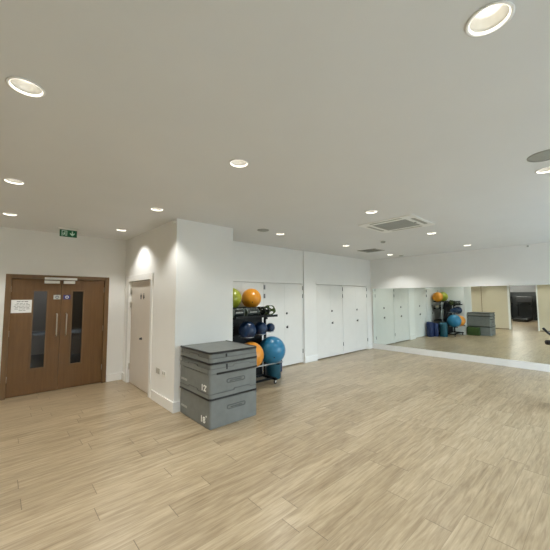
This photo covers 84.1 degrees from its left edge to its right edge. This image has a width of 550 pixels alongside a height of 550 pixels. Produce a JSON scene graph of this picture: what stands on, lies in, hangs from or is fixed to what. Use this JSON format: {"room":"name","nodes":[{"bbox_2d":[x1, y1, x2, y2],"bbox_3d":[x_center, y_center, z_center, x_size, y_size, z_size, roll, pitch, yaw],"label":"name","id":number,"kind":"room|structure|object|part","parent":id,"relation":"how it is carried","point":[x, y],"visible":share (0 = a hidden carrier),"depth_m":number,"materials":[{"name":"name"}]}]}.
{"room":"fitness studio","nodes":[
{"label":"fitness studio","id":0,"kind":"room"},
{"bbox_2d":[31,291,82,354],"bbox_3d":[-4.543,0.710,6.354,4.045,2.828,1.830,3,-6,-42],"label":"wall","id":1,"kind":"structure","parent":0,"point":[40,297],"depth_m":6.77,"materials":[{"name":"paint"}]},
{"bbox_2d":[30,331,80,367],"bbox_3d":[-4.882,1.699,6.662,3.845,0.900,0.610,3,-6,-42],"label":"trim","id":2,"kind":"structure","parent":1,"relation":"attached to","point":[36,361],"depth_m":6.71,"materials":[{"name":"grey glass"}]},
{"bbox_2d":[0,227,125,374],"bbox_3d":[-3.889,0.655,5.633,4.045,2.828,0.120,3,-6,-42],"label":"wall","id":3,"kind":"structure","parent":0,"point":[22,251],"depth_m":5.72,"materials":[{"name":"white paint"}]},
{"bbox_2d":[5,278,61,397],"bbox_3d":[-4.168,1.053,5.295,0.706,1.973,0.111,3,-6,-42],"label":"door","id":4,"kind":"structure","parent":3,"relation":"in","point":[21,379],"depth_m":5.26,"materials":[{"name":"brown wood"}]},
{"bbox_2d":[11,300,31,312],"bbox_3d":[-4.316,0.535,5.209,0.293,0.220,0.003,3,-6,-42],"label":"notice","id":5,"kind":"object","parent":4,"relation":"attached to","point":[17,306],"visible":1,"depth_m":5.20,"materials":[{"name":"white paper"}]},
{"bbox_3d":[-3.933,0.897,5.490,0.022,0.417,0.068,3,-6,-42],"label":"pull handle","id":6,"kind":"part","parent":4,"relation":"part of","materials":[{"name":"metal"}]},
{"bbox_2d":[0,274,108,399],"bbox_3d":[-3.928,1.040,5.560,1.553,2.050,0.132,3,-6,-42],"label":"trim","id":7,"kind":"structure","parent":3,"relation":"attached to","point":[9,277],"depth_m":5.18,"materials":[{"name":"brown wood"}]},
{"bbox_2d":[45,277,76,279],"bbox_3d":[-3.894,0.071,5.563,0.490,0.040,0.018,3,-6,-42],"label":"track","id":8,"kind":"object","parent":3,"relation":"attached to","point":[46,278],"visible":1,"depth_m":5.53,"materials":[{"name":"white plastic"}]},
{"bbox_2d":[57,280,103,388],"bbox_3d":[-3.642,1.085,5.770,0.705,1.973,0.111,3,-6,-42],"label":"door","id":9,"kind":"structure","parent":3,"relation":"in","point":[86,371],"depth_m":5.79,"materials":[{"name":"brown wood"}]},
{"bbox_3d":[-3.826,0.904,5.587,0.022,0.417,0.068,3,-6,-42],"label":"pull handle","id":10,"kind":"part","parent":9,"relation":"part of","materials":[{"name":"metal"}]},
{"bbox_2d":[106,372,120,381],"bbox_3d":[-3.200,2.028,6.061,0.272,0.145,0.020,3,-6,-42],"label":"baseboard","id":11,"kind":"structure","parent":3,"relation":"attached to","point":[115,376],"depth_m":6.05,"materials":[{"name":"white paint"}]},
{"bbox_2d":[122,218,232,401],"bbox_3d":[-1.904,0.653,5.705,1.008,2.828,2.439,3,-6,-42],"label":"wall pillar","id":12,"kind":"structure","parent":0,"point":[191,262],"depth_m":4.82,"materials":[{"name":"white paint"}]},
{"bbox_2d":[124,273,153,397],"bbox_3d":[-2.468,1.032,5.627,0.138,2.065,1.355,3,-6,-42],"label":"trim","id":13,"kind":"structure","parent":12,"relation":"attached to","point":[150,276],"depth_m":5.92,"materials":[{"name":"white paint"}]},
{"bbox_2d":[128,280,149,393],"bbox_3d":[-2.466,1.081,5.605,0.080,1.948,1.140,3,-6,-42],"label":"door","id":14,"kind":"structure","parent":13,"relation":"attached to","point":[140,290],"depth_m":5.62,"materials":[{"name":"laminate"}]},
{"bbox_2d":[121,372,180,412],"bbox_3d":[-1.892,1.988,5.602,1.048,0.150,2.459,3,-6,-42],"label":"baseboard","id":15,"kind":"structure","parent":12,"relation":"attached to","point":[173,407],"depth_m":4.56,"materials":[{"name":"white paint"}]},
{"bbox_2d":[0,0,549,259],"bbox_3d":[1.411,-0.881,4.474,10.207,0.030,9.120,3,-6,-42],"label":"ceiling","id":16,"kind":"structure","parent":0,"point":[338,111],"depth_m":2.04,"materials":[{"name":"paint"}]},
{"bbox_2d":[2,212,17,215],"bbox_3d":[-3.730,-0.896,4.296,0.176,0.088,0.176,3,-6,-42],"label":"recessed light","id":17,"kind":"object","parent":16,"relation":"in","point":[4,213],"visible":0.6,"depth_m":4.33,"materials":[{"name":"white plastic"}]},
{"bbox_2d":[3,178,24,184],"bbox_3d":[-2.639,-0.987,3.089,0.176,0.088,0.176,3,-6,-42],"label":"recessed light","id":18,"kind":"object","parent":16,"relation":"in","point":[9,180],"visible":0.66,"depth_m":3.13,"materials":[{"name":"white plastic"}]},
{"bbox_2d":[5,76,45,97],"bbox_3d":[-1.393,-1.090,1.712,0.176,0.088,0.176,3,-6,-42],"label":"recessed light","id":19,"kind":"object","parent":16,"relation":"in","point":[26,87],"visible":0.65,"depth_m":1.75,"materials":[{"name":"white paint"}]},
{"bbox_2d":[58,227,78,237],"bbox_3d":[-3.526,-0.721,5.210,0.290,0.146,0.045,3,-6,-42],"label":"exit sign","id":20,"kind":"object","parent":16,"relation":"hanging from","point":[65,232],"visible":1,"depth_m":5.20,"materials":[{"name":"green plastic"}]},
{"bbox_3d":[-3.526,-0.707,5.209,0.246,0.118,0.015,3,-6,-42],"label":"sign panel","id":21,"kind":"part","parent":20,"relation":"part of","materials":[{"name":"green plastic"}]},
{"bbox_2d":[150,207,163,210],"bbox_3d":[-1.579,-0.919,4.084,0.176,0.088,0.176,3,-6,-42],"label":"recessed light","id":22,"kind":"object","parent":16,"relation":"in","point":[152,208],"visible":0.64,"depth_m":4.13,"materials":[{"name":"white plastic"}]},
{"bbox_2d":[229,159,248,167],"bbox_3d":[-0.318,-1.024,2.692,0.176,0.088,0.176,3,-6,-42],"label":"recessed light","id":23,"kind":"object","parent":16,"relation":"in","point":[238,163],"visible":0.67,"depth_m":2.75,"materials":[{"name":"white plastic"}]},
{"bbox_2d":[358,248,384,252],"bbox_3d":[2.466,-0.621,7.837,0.500,0.015,0.500,3,-6,-42],"label":"ceiling vent","id":24,"kind":"object","parent":16,"relation":"in","point":[374,249],"visible":1,"depth_m":7.79,"materials":[{"name":"grey metal"}]},
{"bbox_2d":[365,210,377,213],"bbox_3d":[1.341,-0.919,4.244,0.176,0.088,0.176,3,-6,-42],"label":"recessed light","id":25,"kind":"object","parent":16,"relation":"in","point":[368,211],"visible":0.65,"depth_m":4.29,"materials":[{"name":"white plastic"}]},
{"bbox_2d":[358,214,434,232],"bbox_3d":[1.994,-0.821,5.014,0.900,0.017,0.900,3,-6,-42],"label":"air conditioner","id":26,"kind":"object","parent":16,"relation":"attached to","point":[406,222],"visible":1,"depth_m":4.95,"materials":[{"name":"white plastic"}]},
{"bbox_2d":[373,219,419,230],"bbox_3d":[1.994,-0.818,5.014,0.544,0.007,0.554,3,-6,-42],"label":"grille","id":27,"kind":"object","parent":26,"relation":"attached to","point":[403,223],"depth_m":5.02,"materials":[{"name":"white metal"}]},
{"bbox_2d":[465,0,514,37],"bbox_3d":[0.913,-1.128,1.304,0.176,0.088,0.176,3,-6,-42],"label":"recessed light","id":28,"kind":"object","parent":16,"relation":"in","point":[483,22],"visible":0.93,"depth_m":1.34,"materials":[{"name":"white"}]},
{"bbox_2d":[527,149,549,161],"bbox_3d":[2.277,-1.002,2.564,0.250,0.008,0.250,3,-6,-42],"label":"ceiling speaker","id":29,"kind":"object","parent":16,"relation":"attached to","point":[544,155],"visible":1,"depth_m":2.59,"materials":[{"name":"grey"}]},
{"bbox_2d":[535,166,549,173],"bbox_3d":[2.544,-1.023,2.856,0.176,0.088,0.176,3,-6,-42],"label":"recessed light","id":30,"kind":"object","parent":16,"relation":"in","point":[545,169],"visible":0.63,"depth_m":2.91,"materials":[{"name":"white plastic"}]},
{"bbox_2d":[0,348,549,549],"bbox_3d":[-2.294,1.881,2.341,18.307,0.100,11.250,3,-6,-42],"label":"floor","id":31,"kind":"structure","parent":0,"point":[365,449],"depth_m":3.02,"materials":[{"name":"brown wood"}]},
{"bbox_2d":[180,382,256,429],"bbox_3d":[-0.807,1.742,4.350,0.794,0.453,0.860,3,-6,-42],"label":"box","id":32,"kind":"object","parent":31,"relation":"on","point":[217,410],"visible":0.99,"depth_m":4.03,"materials":[{"name":"grey plastic"}]},
{"bbox_2d":[180,360,256,394],"bbox_3d":[-0.817,1.402,4.369,0.772,0.392,0.856,3,-6,-42],"label":"box","id":33,"kind":"object","parent":32,"relation":"on","point":[214,381],"visible":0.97,"depth_m":4.05,"materials":[{"name":"grey plastic"}]},
{"bbox_2d":[181,351,256,369],"bbox_3d":[-0.805,1.182,4.394,0.794,0.214,0.860,3,-6,-42],"label":"box","id":34,"kind":"object","parent":33,"relation":"on","point":[203,362],"visible":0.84,"depth_m":4.06,"materials":[{"name":"grey plastic"}]},
{"bbox_2d":[180,340,256,358],"bbox_3d":[-0.811,1.088,4.398,0.794,0.139,0.856,3,-6,-42],"label":"box","id":35,"kind":"object","parent":34,"relation":"on","point":[211,350],"visible":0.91,"depth_m":4.22,"materials":[{"name":"grey plastic"}]},
{"bbox_3d":[-0.518,1.391,4.078,0.300,0.060,0.010,3,-6,-42],"label":"grab handle","id":36,"kind":"part","parent":33,"relation":"part of","materials":[{"name":"grey plastic"}]},
{"bbox_3d":[-0.511,1.724,4.054,0.300,0.060,0.010,3,-6,-42],"label":"grab handle","id":37,"kind":"part","parent":32,"relation":"part of","materials":[{"name":"grey plastic"}]},
{"bbox_2d":[233,307,282,383],"bbox_3d":[-0.545,1.349,5.810,1.080,1.445,0.892,3,-6,-42],"label":"storage rack","id":38,"kind":"object","parent":31,"relation":"on","point":[237,321],"visible":0.3,"depth_m":5.81,"materials":[{"name":"black metal"}]},
{"bbox_2d":[233,288,241,307],"bbox_3d":[-0.863,0.459,5.975,0.416,0.416,0.416,3,-6,-42],"label":"ball","id":39,"kind":"object","parent":38,"relation":"on","point":[237,298],"visible":0.29,"depth_m":5.85,"materials":[{"name":"rubber"}]},
{"bbox_2d":[233,308,244,317],"bbox_3d":[-0.673,0.673,5.423,0.248,0.171,0.175,3,-6,-42],"label":"bag","id":40,"kind":"object","parent":38,"relation":"on","point":[237,312],"visible":0.61,"depth_m":5.36,"materials":[{"name":"black plastic"}]},
{"bbox_2d":[239,322,255,338],"bbox_3d":[-0.496,0.997,5.497,0.316,0.316,0.316,3,-6,-42],"label":"medicine ball","id":41,"kind":"object","parent":38,"relation":"on","point":[246,329],"visible":0.98,"depth_m":5.38,"materials":[{"name":"blue rubber"}]},
{"bbox_3d":[-0.596,1.312,5.828,0.885,1.280,0.030,3,-6,-42],"label":"panel","id":42,"kind":"part","parent":38,"relation":"part of","materials":[{"name":"black metal"}]},
{"bbox_2d":[242,289,260,306],"bbox_3d":[-0.491,0.486,6.338,0.410,0.410,0.410,3,-6,-42],"label":"ball","id":43,"kind":"object","parent":38,"relation":"on","point":[250,297],"visible":0.83,"depth_m":6.19,"materials":[{"name":"orange rubber"}]},
{"bbox_2d":[244,308,258,315],"bbox_3d":[-0.443,0.687,5.630,0.288,0.171,0.175,3,-6,-42],"label":"bag","id":44,"kind":"object","parent":38,"relation":"on","point":[248,311],"visible":0.69,"depth_m":5.55,"materials":[{"name":"black plastic"}]},
{"bbox_2d":[245,342,263,366],"bbox_3d":[-0.434,1.436,5.466,0.470,0.470,0.470,3,-6,-42],"label":"ball","id":45,"kind":"object","parent":38,"relation":"on","point":[259,351],"visible":0.42,"depth_m":5.36,"materials":[{"name":"orange rubber"}]},
{"bbox_2d":[233,314,277,318],"bbox_3d":[-0.411,0.767,5.672,0.980,0.044,0.300,3,-6,-42],"label":"shelf","id":46,"kind":"object","parent":38,"relation":"attached to","point":[275,315],"depth_m":5.55,"materials":[{"name":"black metal"}]},
{"bbox_2d":[255,322,266,335],"bbox_3d":[-0.266,1.008,5.719,0.250,0.250,0.250,3,-6,-42],"label":"medicine ball","id":47,"kind":"object","parent":38,"relation":"on","point":[261,328],"visible":0.87,"depth_m":5.62,"materials":[{"name":"blue rubber"}]},
{"bbox_2d":[257,307,265,314],"bbox_3d":[-0.273,0.692,5.796,0.216,0.181,0.032,-2,-5,28],"label":"weight plate","id":48,"kind":"object","parent":38,"relation":"on","point":[259,308],"visible":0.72,"depth_m":5.77,"materials":[{"name":"black plastic"}]},
{"bbox_3d":[-0.580,1.970,5.766,0.925,0.040,0.620,3,-6,-42],"label":"frame","id":49,"kind":"part","parent":38,"relation":"part of","materials":[{"name":"black metal"}]},
{"bbox_3d":[-0.252,1.631,5.468,1.080,0.023,0.024,3,-6,-42],"label":"cradle rail","id":50,"kind":"part","parent":38,"relation":"part of","materials":[{"name":"silver metal"}]},
{"bbox_2d":[265,305,275,314],"bbox_3d":[-0.106,0.692,5.952,0.242,0.203,0.032,-1,-4,14],"label":"weight plate","id":51,"kind":"object","parent":38,"relation":"on","point":[270,309],"visible":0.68,"depth_m":5.93,"materials":[{"name":"metal"}]},
{"bbox_2d":[267,323,274,330],"bbox_3d":[-0.090,1.018,5.904,0.178,0.178,0.178,3,-6,-42],"label":"medicine ball","id":52,"kind":"object","parent":38,"relation":"on","point":[270,327],"visible":0.87,"depth_m":5.84,"materials":[{"name":"blue rubber"}]},
{"bbox_2d":[260,336,285,363],"bbox_3d":[-0.059,1.436,5.834,0.520,0.520,0.520,3,-6,-42],"label":"ball","id":53,"kind":"object","parent":38,"relation":"on","point":[273,347],"visible":0.77,"depth_m":5.64,"materials":[{"name":"blue rubber"}]},
{"bbox_2d":[267,363,280,379],"bbox_3d":[-0.029,1.815,6.253,0.290,0.574,0.290,3,-6,-42],"label":"foam roller","id":54,"kind":"object","parent":31,"relation":"on","point":[274,370],"visible":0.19,"depth_m":6.12,"materials":[{"name":"blue plastic"}]},
{"bbox_2d":[542,327,549,344],"bbox_3d":[4.377,1.337,4.446,1.395,1.195,0.522,3,-6,-42],"label":"exercise bike","id":55,"kind":"object","parent":31,"relation":"on","point":[547,342],"visible":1,"depth_m":4.20,"materials":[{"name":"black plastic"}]},
{"bbox_2d":[233,241,371,370],"bbox_3d":[0.840,0.800,7.899,6.012,2.828,0.135,3,-6,-42],"label":"wall","id":56,"kind":"structure","parent":0,"point":[251,261],"depth_m":7.79,"materials":[{"name":"white paint"}]},
{"bbox_2d":[233,282,240,306],"bbox_3d":[-0.957,1.108,6.213,0.637,1.941,0.041,3,-6,-42],"label":"door","id":57,"kind":"structure","parent":56,"relation":"in","point":[237,285],"depth_m":6.43,"materials":[{"name":"white laminate"}]},
{"bbox_2d":[241,282,263,370],"bbox_3d":[-0.476,1.136,6.631,0.637,1.941,0.064,3,-6,-42],"label":"door","id":58,"kind":"structure","parent":56,"relation":"in","point":[259,287],"depth_m":6.77,"materials":[{"name":"white laminate"}]},
{"bbox_2d":[233,279,302,283],"bbox_3d":[-0.271,0.142,6.890,2.645,0.046,0.008,3,-6,-42],"label":"trim","id":59,"kind":"structure","parent":56,"relation":"attached to","point":[242,280],"depth_m":6.96,"materials":[{"name":"white paint"}]},
{"bbox_2d":[265,283,284,365],"bbox_3d":[-0.006,1.166,7.072,0.632,1.941,0.041,3,-6,-42],"label":"door","id":60,"kind":"structure","parent":56,"relation":"in","point":[274,293],"depth_m":7.14,"materials":[{"name":"white laminate"}]},
{"bbox_2d":[284,284,302,365],"bbox_3d":[0.470,1.194,7.487,0.632,1.941,0.064,3,-6,-42],"label":"door","id":61,"kind":"structure","parent":56,"relation":"in","point":[293,294],"depth_m":7.48,"materials":[{"name":"white laminate"}]},
{"bbox_2d":[305,355,317,362],"bbox_3d":[0.930,2.135,7.776,0.478,0.145,0.020,3,-6,-42],"label":"baseboard","id":62,"kind":"structure","parent":56,"relation":"attached to","point":[314,357],"depth_m":7.76,"materials":[{"name":"white paint"}]},
{"bbox_2d":[316,285,330,358],"bbox_3d":[1.306,1.244,8.222,0.574,1.941,0.026,3,-6,-42],"label":"door","id":63,"kind":"structure","parent":56,"relation":"in","point":[323,291],"depth_m":8.21,"materials":[{"name":"white laminate"}]},
{"bbox_2d":[330,285,343,355],"bbox_3d":[1.749,1.269,8.596,0.584,1.941,0.064,3,-6,-42],"label":"door","id":64,"kind":"structure","parent":56,"relation":"in","point":[336,307],"depth_m":8.59,"materials":[{"name":"white laminate"}]},
{"bbox_2d":[316,283,366,285],"bbox_3d":[2.011,0.278,8.906,2.500,0.046,0.008,3,-6,-42],"label":"trim","id":65,"kind":"structure","parent":56,"relation":"attached to","point":[316,283],"depth_m":8.76,"materials":[{"name":"white paint"}]},
{"bbox_2d":[343,286,355,352],"bbox_3d":[2.201,1.298,9.031,0.628,1.941,0.026,3,-6,-42],"label":"door","id":66,"kind":"structure","parent":56,"relation":"in","point":[349,311],"depth_m":9.01,"materials":[{"name":"white laminate"}]},
{"bbox_2d":[355,286,367,350],"bbox_3d":[2.684,1.326,9.442,0.640,1.941,0.064,3,-6,-42],"label":"door","id":67,"kind":"structure","parent":56,"relation":"in","point":[360,292],"depth_m":9.43,"materials":[{"name":"white laminate"}]},
{"bbox_2d":[361,242,549,363],"bbox_3d":[5.490,0.743,7.359,0.150,2.828,8.085,3,-6,-42],"label":"wall","id":68,"kind":"structure","parent":0,"point":[519,264],"depth_m":7.86,"materials":[{"name":"white paint"}]},
{"bbox_2d":[372,343,549,371],"bbox_3d":[5.188,2.088,7.468,0.030,0.162,6.200,3,-6,-42],"label":"baseboard","id":69,"kind":"structure","parent":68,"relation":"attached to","point":[472,358],"depth_m":7.73,"materials":[{"name":"white paint"}]},
{"bbox_2d":[372,285,549,363],"bbox_3d":[5.106,1.149,7.633,0.015,1.729,5.850,3,-6,-42],"label":"wall mirror","id":70,"kind":"object","parent":68,"relation":"attached to","point":[503,322],"visible":1,"depth_m":7.79,"materials":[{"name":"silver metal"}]}
]}

